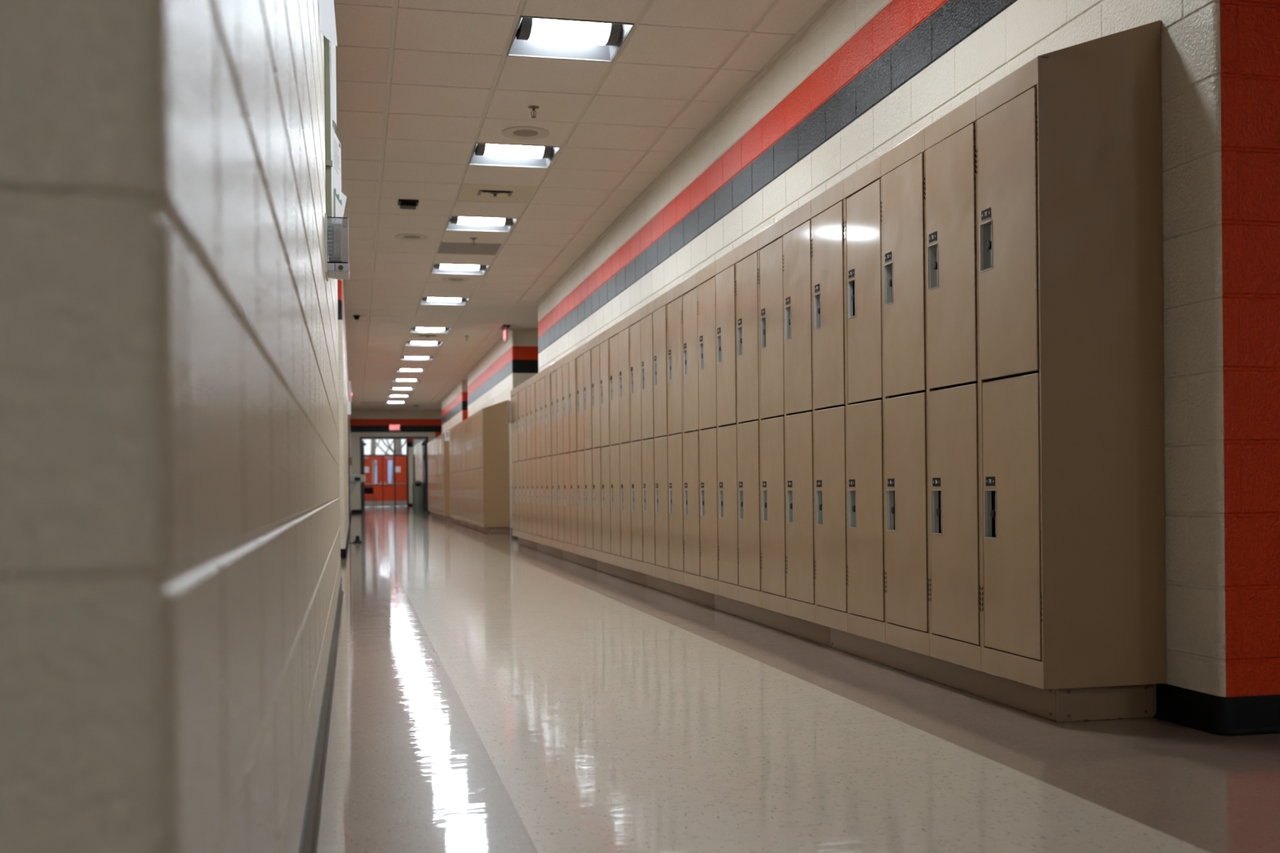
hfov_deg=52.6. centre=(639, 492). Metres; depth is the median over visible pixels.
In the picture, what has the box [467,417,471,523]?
locker
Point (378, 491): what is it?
door
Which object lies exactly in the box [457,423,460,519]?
locker
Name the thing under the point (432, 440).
locker
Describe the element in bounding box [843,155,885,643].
locker
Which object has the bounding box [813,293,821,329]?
handle
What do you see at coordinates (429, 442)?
locker
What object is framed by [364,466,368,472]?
door sign
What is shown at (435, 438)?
locker
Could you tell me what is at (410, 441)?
wall
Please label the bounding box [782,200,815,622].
locker
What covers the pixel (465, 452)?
locker
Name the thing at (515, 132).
grille
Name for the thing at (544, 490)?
locker
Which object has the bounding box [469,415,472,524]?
locker
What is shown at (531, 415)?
cup
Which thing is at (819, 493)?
handle
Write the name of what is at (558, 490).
cup
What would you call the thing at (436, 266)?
basket
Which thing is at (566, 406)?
locker
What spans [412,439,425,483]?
wall
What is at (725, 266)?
locker
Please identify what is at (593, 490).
handle
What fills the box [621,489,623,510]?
handle
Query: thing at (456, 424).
locker
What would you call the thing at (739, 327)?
handle
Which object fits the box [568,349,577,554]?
locker
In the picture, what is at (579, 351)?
locker
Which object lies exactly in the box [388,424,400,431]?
exit sign
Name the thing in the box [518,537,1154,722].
plinth
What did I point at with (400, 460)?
door
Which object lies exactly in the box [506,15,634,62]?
ceiling light
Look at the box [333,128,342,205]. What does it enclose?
notice
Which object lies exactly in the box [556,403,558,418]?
cup
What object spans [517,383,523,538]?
locker
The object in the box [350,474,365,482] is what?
basin
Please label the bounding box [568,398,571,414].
cup
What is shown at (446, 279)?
ceiling speaker
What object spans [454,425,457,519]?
locker
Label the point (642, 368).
handle
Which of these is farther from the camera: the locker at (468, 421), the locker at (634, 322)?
the locker at (468, 421)
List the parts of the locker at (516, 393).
door, door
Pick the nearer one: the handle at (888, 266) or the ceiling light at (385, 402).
the handle at (888, 266)
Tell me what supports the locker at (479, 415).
on the floor
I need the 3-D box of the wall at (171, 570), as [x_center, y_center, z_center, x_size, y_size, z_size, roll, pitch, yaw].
[-2.970,-0.838,4.371,3.704,3.092,8.378,-1,0,-12]
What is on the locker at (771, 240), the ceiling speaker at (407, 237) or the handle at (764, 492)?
the handle at (764, 492)
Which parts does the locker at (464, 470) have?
door, door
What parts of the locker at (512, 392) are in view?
door, door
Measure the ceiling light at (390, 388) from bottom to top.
0.086 m
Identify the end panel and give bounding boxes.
[443,432,449,515]
[482,400,510,527]
[1036,20,1166,689]
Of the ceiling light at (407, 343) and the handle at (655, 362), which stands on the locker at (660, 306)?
the handle at (655, 362)
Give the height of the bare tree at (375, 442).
7.013 m
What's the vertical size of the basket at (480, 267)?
0.064 m
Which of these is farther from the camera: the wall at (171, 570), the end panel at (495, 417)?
the end panel at (495, 417)
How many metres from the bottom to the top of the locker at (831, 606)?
1.937 m
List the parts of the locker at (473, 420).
door, door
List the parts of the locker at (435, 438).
door, door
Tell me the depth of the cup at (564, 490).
12.09 m
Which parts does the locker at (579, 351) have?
door, door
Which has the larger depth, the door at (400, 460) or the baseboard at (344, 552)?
the door at (400, 460)
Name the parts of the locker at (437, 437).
door, door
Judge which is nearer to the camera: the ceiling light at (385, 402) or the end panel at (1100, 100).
the end panel at (1100, 100)
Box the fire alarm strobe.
[348,388,351,402]
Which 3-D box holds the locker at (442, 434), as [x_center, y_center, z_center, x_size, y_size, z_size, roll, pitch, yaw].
[-4.200,-0.471,28.793,0.399,1.937,0.374,-1,0,-12]
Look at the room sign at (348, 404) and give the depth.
21.46 m
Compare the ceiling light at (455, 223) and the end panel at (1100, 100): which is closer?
the end panel at (1100, 100)
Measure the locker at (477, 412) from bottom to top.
1.937 m
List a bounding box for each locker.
[427,443,429,511]
[428,442,430,511]
[429,441,431,511]
[430,441,431,511]
[431,440,432,512]
[431,440,433,512]
[432,440,434,512]
[433,439,435,512]
[434,438,435,513]
[435,437,438,514]
[435,438,436,513]
[437,436,439,514]
[438,435,439,514]
[439,435,441,515]
[440,434,442,515]
[441,434,443,515]
[442,433,444,515]
[448,428,451,517]
[450,428,453,518]
[451,426,454,518]
[453,426,455,519]
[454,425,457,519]
[456,424,458,519]
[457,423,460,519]
[458,422,462,520]
[460,421,463,521]
[462,420,465,521]
[464,418,466,522]
[466,417,469,523]
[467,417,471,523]
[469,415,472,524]
[471,414,475,524]
[473,413,477,524]
[475,411,479,525]
[478,410,481,526]
[480,408,510,527]
[510,388,515,536]
[514,386,519,537]
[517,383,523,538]
[521,381,528,539]
[525,377,532,541]
[530,375,537,542]
[534,372,542,543]
[539,368,546,545]
[545,365,552,546]
[550,362,558,548]
[555,358,564,550]
[562,353,571,552]
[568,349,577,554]
[575,345,586,556]
[582,339,593,559]
[591,334,602,560]
[599,328,611,564]
[608,322,621,566]
[617,315,631,569]
[628,308,643,573]
[640,301,655,577]
[652,292,669,581]
[666,283,684,585]
[680,272,701,590]
[697,261,719,595]
[715,248,739,600]
[735,234,761,607]
[757,217,786,614]
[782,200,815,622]
[810,179,848,632]
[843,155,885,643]
[880,128,929,656]
[924,96,982,671]
[975,57,1043,688]
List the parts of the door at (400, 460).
kick plate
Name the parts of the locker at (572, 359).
door, door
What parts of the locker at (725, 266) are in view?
number plate, door, door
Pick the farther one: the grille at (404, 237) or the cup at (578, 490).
the grille at (404, 237)
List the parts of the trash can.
lid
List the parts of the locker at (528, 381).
door, door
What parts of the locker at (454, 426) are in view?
door, door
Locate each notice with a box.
[319,0,337,45]
[330,41,336,132]
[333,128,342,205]
[335,192,346,217]
[444,429,448,440]
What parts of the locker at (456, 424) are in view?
door, door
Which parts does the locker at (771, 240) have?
number plate, number plate, door, door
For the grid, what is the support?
attached to the ceiling at (447, 54)
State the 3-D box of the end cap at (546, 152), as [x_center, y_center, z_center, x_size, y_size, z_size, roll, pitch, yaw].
[-0.678,-2.446,9.304,0.056,0.064,0.270,-1,0,-12]
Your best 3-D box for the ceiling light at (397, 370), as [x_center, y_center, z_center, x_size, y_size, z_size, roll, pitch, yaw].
[-4.587,-2.493,25.921,0.590,0.086,0.590,-1,0,-12]
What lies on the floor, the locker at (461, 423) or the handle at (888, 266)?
the locker at (461, 423)
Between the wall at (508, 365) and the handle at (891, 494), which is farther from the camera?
the wall at (508, 365)
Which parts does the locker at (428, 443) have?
door, door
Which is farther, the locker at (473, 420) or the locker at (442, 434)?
the locker at (442, 434)
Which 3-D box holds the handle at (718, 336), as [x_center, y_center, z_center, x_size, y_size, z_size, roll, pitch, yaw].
[0.433,-0.769,6.926,0.023,0.147,0.076,-1,0,-12]
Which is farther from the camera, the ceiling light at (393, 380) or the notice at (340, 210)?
the ceiling light at (393, 380)
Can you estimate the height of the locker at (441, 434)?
1.937 m
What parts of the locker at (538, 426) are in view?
door, door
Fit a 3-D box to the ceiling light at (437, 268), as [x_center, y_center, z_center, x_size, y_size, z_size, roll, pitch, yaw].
[-1.958,-2.463,14.016,0.590,0.086,0.590,-1,0,-12]
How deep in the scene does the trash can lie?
40.01 m
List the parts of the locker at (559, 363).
door, door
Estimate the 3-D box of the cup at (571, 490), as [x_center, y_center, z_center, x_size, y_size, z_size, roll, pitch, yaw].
[-0.608,0.046,11.692,0.023,0.149,0.076,-1,0,-12]
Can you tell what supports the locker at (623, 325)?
on the floor
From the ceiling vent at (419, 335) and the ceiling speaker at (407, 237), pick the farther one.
the ceiling vent at (419, 335)
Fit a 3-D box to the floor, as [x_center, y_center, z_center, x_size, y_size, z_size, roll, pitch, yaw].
[-4.072,0.627,23.578,10.200,0.001,60.200,-1,0,-12]
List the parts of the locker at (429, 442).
door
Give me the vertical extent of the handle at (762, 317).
0.147 m
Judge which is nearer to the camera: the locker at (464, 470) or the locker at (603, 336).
the locker at (603, 336)
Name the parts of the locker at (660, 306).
door, door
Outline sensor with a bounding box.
[397,199,418,209]
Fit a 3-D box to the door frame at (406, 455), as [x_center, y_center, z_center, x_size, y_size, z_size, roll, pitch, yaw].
[-10.436,-0.845,52.503,2.020,2.800,0.160,-1,0,-12]
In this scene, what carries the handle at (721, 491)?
on the locker at (725, 266)
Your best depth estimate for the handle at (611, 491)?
9.89 m
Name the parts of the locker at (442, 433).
door, door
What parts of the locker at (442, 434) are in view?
door, door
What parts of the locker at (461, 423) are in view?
door, door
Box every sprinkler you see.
[470,237,477,245]
[528,105,539,118]
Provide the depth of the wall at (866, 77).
3.74 m
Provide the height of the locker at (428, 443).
1.937 m
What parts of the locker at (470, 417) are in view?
door, door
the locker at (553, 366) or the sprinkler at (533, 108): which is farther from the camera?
the locker at (553, 366)
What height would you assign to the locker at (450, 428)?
1.937 m
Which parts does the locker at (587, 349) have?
door, door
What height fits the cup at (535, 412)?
0.147 m
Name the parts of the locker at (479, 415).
door, door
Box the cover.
[324,213,349,281]
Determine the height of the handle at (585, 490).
0.149 m
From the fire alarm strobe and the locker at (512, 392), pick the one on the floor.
the locker at (512, 392)
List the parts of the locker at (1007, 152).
number plate, lock knob, number plate, lock knob, door, door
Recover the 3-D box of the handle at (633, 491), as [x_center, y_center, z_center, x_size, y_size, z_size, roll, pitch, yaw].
[-0.040,0.052,9.128,0.023,0.149,0.076,-1,0,-12]
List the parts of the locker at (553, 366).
door, door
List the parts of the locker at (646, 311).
door, door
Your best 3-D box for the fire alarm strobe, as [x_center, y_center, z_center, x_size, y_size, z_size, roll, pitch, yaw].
[-6.441,-2.173,28.783,0.075,0.300,0.140,-1,0,-12]
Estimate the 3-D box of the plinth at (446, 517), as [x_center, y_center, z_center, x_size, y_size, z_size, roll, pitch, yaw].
[-4.727,0.543,31.372,0.315,0.104,6.307,-1,0,-12]
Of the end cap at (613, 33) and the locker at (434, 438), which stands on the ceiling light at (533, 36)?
the end cap at (613, 33)
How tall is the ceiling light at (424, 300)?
0.086 m
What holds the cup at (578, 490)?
on the locker at (579, 351)
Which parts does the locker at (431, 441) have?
door, door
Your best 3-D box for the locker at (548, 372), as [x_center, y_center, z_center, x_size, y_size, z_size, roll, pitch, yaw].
[-0.730,-0.432,13.076,0.401,1.937,0.374,-1,0,-12]
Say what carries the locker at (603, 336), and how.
on the floor
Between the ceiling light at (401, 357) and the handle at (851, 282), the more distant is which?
the ceiling light at (401, 357)
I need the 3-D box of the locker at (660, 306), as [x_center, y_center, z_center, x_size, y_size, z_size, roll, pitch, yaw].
[0.323,-0.420,8.316,0.399,1.937,0.374,-1,0,-12]
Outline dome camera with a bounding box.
[352,315,360,319]
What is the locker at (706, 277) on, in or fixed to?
on the floor
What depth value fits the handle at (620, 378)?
9.52 m
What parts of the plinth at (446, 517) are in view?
panel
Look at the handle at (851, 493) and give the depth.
5.12 m
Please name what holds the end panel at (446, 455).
attached to the locker at (442, 433)
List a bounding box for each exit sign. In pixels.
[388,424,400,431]
[500,324,510,343]
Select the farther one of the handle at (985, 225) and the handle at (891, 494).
the handle at (891, 494)
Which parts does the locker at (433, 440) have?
door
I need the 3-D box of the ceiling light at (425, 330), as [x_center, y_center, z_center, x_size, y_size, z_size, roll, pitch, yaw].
[-3.141,-2.477,19.373,0.590,0.086,0.590,-1,0,-12]
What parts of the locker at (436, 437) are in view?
door, door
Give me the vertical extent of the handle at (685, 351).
0.147 m
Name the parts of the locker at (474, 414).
door, door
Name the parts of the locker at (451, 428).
door, door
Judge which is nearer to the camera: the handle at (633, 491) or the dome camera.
the handle at (633, 491)
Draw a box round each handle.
[577,395,578,412]
[583,391,586,409]
[585,489,586,507]
[591,388,594,407]
[593,489,595,507]
[600,384,602,404]
[601,489,604,508]
[609,381,612,400]
[610,489,613,509]
[619,377,622,397]
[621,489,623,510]
[630,372,633,393]
[631,489,634,511]
[641,367,644,390]
[643,489,645,511]
[653,361,657,385]
[655,489,658,512]
[667,355,671,380]
[668,489,672,514]
[683,349,687,375]
[684,489,688,515]
[699,342,703,369]
[700,489,704,516]
[716,334,721,364]
[719,489,723,517]
[737,325,742,356]
[738,489,743,519]
[760,315,765,348]
[761,489,767,520]
[785,305,791,340]
[786,489,793,523]
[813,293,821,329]
[815,489,822,525]
[847,278,855,318]
[848,489,856,528]
[884,262,893,305]
[886,489,895,530]
[927,242,938,289]
[931,489,942,534]
[979,219,992,271]
[984,489,996,538]
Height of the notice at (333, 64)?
0.420 m
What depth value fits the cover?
4.89 m
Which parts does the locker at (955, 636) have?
number plate, lock knob, number plate, lock knob, door, door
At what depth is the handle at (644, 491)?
8.79 m
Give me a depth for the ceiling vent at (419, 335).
20.01 m
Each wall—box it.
[0,0,341,852]
[337,279,351,548]
[350,409,441,509]
[408,439,413,503]
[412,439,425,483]
[441,379,467,434]
[467,328,538,533]
[537,0,1279,715]
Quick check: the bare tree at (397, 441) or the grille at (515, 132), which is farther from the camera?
the bare tree at (397, 441)
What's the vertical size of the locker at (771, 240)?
1.937 m
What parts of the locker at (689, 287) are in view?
door, door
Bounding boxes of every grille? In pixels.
[402,235,421,239]
[448,278,463,280]
[512,129,537,136]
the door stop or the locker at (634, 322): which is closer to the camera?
the locker at (634, 322)
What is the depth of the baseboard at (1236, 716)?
3.57 m
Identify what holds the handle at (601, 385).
on the locker at (603, 336)
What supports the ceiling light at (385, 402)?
attached to the ceiling at (447, 54)
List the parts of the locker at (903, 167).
number plate, lock knob, number plate, lock knob, door, door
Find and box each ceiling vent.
[418,335,436,337]
[477,190,512,196]
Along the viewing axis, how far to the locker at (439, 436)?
29.45 m
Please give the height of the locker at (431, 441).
1.937 m
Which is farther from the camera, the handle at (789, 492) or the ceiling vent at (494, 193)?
the ceiling vent at (494, 193)
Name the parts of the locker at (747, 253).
number plate, number plate, door, door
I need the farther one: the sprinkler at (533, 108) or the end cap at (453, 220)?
the end cap at (453, 220)
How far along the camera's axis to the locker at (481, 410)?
19.82 m
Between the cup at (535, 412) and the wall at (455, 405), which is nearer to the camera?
the cup at (535, 412)
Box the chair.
[364,486,377,511]
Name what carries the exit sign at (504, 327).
hanging from the ceiling at (447, 54)
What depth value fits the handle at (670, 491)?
8.06 m
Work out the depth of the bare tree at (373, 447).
68.50 m
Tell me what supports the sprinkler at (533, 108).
attached to the ceiling at (447, 54)
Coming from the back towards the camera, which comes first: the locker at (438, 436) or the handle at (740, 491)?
the locker at (438, 436)
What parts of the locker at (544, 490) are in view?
door, door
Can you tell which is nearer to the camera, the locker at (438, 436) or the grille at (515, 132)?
the grille at (515, 132)
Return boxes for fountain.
[350,471,365,493]
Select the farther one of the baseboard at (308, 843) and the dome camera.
the dome camera
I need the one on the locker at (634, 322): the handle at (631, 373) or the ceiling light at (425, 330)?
the handle at (631, 373)
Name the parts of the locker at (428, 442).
door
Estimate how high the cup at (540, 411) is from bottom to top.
0.147 m
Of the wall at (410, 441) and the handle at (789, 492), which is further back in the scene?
the wall at (410, 441)
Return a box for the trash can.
[412,480,423,511]
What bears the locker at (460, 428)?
on the floor
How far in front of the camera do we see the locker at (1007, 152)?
3.86 m
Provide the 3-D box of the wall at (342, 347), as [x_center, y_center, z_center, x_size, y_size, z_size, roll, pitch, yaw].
[-7.611,-0.890,25.384,3.704,3.092,26.140,-1,0,-12]
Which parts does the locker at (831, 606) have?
number plate, number plate, door, door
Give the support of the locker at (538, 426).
on the floor
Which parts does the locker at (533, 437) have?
door, door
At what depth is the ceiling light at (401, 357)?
23.60 m
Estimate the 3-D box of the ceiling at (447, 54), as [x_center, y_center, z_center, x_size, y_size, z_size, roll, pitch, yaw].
[-4.051,-2.448,23.319,10.200,0.009,59.700,-1,0,-12]
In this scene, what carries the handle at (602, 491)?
on the locker at (603, 336)
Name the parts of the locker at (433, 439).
door, door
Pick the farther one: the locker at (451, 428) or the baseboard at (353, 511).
the baseboard at (353, 511)
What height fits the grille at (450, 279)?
0.003 m
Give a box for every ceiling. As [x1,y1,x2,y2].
[333,0,827,410]
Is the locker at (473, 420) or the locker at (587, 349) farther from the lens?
the locker at (473, 420)
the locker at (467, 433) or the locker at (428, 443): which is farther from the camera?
the locker at (428, 443)
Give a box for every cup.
[530,414,532,428]
[535,412,537,426]
[540,410,542,424]
[545,408,546,422]
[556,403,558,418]
[558,489,559,505]
[564,489,565,506]
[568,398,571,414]
[570,489,572,506]
[577,489,579,506]
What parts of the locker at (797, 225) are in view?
number plate, number plate, door, door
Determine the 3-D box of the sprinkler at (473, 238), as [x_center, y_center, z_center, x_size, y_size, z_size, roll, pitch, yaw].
[-1.580,-2.385,12.283,0.072,0.064,0.072,-1,0,-12]
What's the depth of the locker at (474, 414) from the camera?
20.90 m
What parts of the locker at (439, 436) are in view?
door, door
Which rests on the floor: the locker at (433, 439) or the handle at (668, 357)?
the locker at (433, 439)
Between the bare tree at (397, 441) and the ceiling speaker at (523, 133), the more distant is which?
the bare tree at (397, 441)
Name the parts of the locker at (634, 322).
door, door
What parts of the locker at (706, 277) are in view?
door, door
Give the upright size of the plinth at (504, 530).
0.104 m
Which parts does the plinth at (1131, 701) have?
panel, panel, panel, panel, panel, panel, panel, plate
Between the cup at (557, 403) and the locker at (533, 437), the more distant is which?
the locker at (533, 437)
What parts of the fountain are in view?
push panel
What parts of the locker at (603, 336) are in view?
door, door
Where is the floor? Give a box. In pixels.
[316,506,1279,852]
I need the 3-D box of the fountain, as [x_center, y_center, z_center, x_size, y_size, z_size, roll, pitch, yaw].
[-7.577,-0.255,34.781,0.400,0.632,0.326,-1,0,-12]
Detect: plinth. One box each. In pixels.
[431,511,453,520]
[453,518,508,533]
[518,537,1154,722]
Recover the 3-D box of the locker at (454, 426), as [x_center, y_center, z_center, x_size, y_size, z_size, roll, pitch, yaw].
[-3.442,-0.463,25.367,0.397,1.937,0.374,-1,0,-12]
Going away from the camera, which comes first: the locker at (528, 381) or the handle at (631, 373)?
the handle at (631, 373)
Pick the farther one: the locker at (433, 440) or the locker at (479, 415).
the locker at (433, 440)
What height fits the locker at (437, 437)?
1.937 m
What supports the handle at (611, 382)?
on the locker at (615, 445)
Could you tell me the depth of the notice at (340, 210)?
5.98 m
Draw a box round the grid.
[360,0,778,409]
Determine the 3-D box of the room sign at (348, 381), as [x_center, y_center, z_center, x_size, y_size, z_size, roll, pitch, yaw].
[-5.392,-1.981,23.997,0.055,0.200,0.040,-1,0,-12]
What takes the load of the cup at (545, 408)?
on the locker at (548, 372)
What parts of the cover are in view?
plate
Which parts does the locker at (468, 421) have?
door, door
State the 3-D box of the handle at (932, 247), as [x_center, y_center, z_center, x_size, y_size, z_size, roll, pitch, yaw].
[0.997,-0.763,4.362,0.023,0.147,0.076,-1,0,-13]
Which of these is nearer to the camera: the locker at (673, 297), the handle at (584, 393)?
the locker at (673, 297)
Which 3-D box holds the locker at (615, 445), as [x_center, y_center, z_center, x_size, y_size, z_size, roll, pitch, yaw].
[0.001,-0.424,9.781,0.396,1.937,0.374,-1,0,-12]
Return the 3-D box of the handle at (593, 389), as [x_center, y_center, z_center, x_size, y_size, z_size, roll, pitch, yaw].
[-0.375,-0.778,10.589,0.023,0.147,0.076,-1,0,-13]
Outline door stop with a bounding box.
[349,535,361,543]
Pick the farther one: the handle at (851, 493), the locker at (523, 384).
the locker at (523, 384)
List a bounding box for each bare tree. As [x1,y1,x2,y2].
[364,439,393,483]
[372,439,402,454]
[381,439,406,483]
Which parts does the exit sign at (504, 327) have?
panel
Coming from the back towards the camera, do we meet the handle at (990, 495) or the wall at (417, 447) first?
the wall at (417, 447)
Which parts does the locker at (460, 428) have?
door, door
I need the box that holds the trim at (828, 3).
[335,0,835,400]
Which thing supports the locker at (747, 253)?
on the floor
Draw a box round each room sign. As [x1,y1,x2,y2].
[346,402,351,414]
[347,380,351,391]
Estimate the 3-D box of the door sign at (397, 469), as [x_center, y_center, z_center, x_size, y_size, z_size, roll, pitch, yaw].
[-9.859,-0.951,52.576,0.260,0.240,0.004,-1,0,-12]
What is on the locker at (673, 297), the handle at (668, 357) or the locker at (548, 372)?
the handle at (668, 357)
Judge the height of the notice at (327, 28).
0.200 m
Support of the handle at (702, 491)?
on the locker at (706, 277)
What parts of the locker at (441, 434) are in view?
door, door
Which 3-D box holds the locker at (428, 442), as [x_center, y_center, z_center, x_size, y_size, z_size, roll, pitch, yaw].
[-5.332,-0.484,33.921,0.397,1.937,0.374,-1,0,-12]
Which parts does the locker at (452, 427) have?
door, door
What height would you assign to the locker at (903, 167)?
1.937 m
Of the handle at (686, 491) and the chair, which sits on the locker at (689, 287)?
the handle at (686, 491)
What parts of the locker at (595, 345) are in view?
door, door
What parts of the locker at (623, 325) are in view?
door, door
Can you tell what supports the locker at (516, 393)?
on the floor
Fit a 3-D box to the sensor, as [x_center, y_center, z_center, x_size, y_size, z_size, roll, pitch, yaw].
[-1.914,-2.380,10.683,0.164,0.052,0.164,-1,0,-12]
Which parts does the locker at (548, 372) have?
door, door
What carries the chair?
on the floor
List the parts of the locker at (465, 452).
door, door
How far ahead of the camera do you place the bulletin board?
5.10 m
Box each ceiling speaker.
[394,233,428,240]
[441,277,470,282]
[501,126,549,140]
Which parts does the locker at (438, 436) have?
door, door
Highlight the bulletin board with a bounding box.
[324,35,335,279]
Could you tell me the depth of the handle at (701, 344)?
7.32 m
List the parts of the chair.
backrest, leg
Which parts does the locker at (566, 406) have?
door, door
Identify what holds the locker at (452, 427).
on the floor
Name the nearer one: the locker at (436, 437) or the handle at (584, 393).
the handle at (584, 393)
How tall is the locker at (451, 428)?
1.937 m
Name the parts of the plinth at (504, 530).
panel, panel, panel, panel, plate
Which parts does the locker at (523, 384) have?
door, door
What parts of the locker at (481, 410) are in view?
door, door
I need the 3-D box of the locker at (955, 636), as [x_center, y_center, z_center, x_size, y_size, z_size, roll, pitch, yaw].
[1.211,-0.411,4.287,0.401,1.937,0.374,-1,0,-12]
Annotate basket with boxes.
[434,264,440,269]
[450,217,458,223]
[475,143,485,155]
[478,265,484,270]
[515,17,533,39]
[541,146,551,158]
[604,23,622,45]
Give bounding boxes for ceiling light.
[385,401,407,403]
[386,395,410,397]
[389,387,415,390]
[391,378,420,382]
[395,368,426,372]
[400,356,434,359]
[404,341,443,346]
[409,327,451,333]
[419,297,469,305]
[430,263,488,274]
[445,216,517,231]
[468,142,560,168]
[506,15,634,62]
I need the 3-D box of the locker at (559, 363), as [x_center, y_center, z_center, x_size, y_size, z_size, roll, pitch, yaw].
[-0.567,-0.430,12.344,0.399,1.937,0.374,-1,0,-12]
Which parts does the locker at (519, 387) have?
door, door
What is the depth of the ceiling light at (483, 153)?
9.25 m
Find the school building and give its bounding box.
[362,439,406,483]
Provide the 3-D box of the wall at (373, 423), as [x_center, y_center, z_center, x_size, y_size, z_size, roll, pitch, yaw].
[-6.975,-0.962,38.911,3.420,3.092,0.004,-1,0,-12]
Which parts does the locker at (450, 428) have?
door, door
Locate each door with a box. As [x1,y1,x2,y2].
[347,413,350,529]
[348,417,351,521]
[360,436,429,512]
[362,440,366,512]
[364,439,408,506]
[364,456,382,506]
[382,455,407,506]
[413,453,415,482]
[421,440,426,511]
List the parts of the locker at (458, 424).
door, door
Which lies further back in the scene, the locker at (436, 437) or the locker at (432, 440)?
the locker at (432, 440)
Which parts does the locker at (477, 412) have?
door, door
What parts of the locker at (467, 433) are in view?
door, door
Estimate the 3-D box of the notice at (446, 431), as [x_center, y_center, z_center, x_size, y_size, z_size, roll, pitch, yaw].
[-4.164,-1.259,28.215,0.190,0.250,0.005,-1,0,-12]
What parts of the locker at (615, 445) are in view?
door, door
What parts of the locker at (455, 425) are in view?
door, door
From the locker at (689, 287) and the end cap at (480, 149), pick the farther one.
the end cap at (480, 149)
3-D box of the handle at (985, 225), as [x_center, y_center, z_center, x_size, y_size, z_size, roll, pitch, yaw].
[1.079,-0.762,3.996,0.023,0.147,0.076,-1,0,-13]
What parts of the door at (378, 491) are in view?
kick plate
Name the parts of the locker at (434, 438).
door, door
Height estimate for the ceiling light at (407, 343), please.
0.086 m
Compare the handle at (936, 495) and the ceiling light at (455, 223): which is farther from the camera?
the ceiling light at (455, 223)
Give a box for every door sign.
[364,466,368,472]
[395,466,400,472]
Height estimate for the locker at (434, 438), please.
1.937 m
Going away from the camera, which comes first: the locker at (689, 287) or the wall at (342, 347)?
the locker at (689, 287)
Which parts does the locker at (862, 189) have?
number plate, number plate, lock knob, lock knob, door, door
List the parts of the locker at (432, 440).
door, door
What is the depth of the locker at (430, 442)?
33.16 m
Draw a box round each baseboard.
[298,577,343,852]
[340,510,351,559]
[351,509,360,513]
[1153,683,1279,736]
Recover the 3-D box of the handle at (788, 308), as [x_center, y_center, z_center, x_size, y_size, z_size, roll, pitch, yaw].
[0.677,-0.766,5.827,0.023,0.147,0.076,-1,0,-13]
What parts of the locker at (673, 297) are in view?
door, door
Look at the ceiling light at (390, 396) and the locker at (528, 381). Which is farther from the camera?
the ceiling light at (390, 396)
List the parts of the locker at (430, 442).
door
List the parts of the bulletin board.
panel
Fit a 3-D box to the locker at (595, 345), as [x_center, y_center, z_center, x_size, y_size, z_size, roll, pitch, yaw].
[-0.162,-0.426,10.513,0.398,1.937,0.374,-1,0,-12]
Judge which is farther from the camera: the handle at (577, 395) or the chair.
the chair
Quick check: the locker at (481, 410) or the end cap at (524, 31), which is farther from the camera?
the locker at (481, 410)

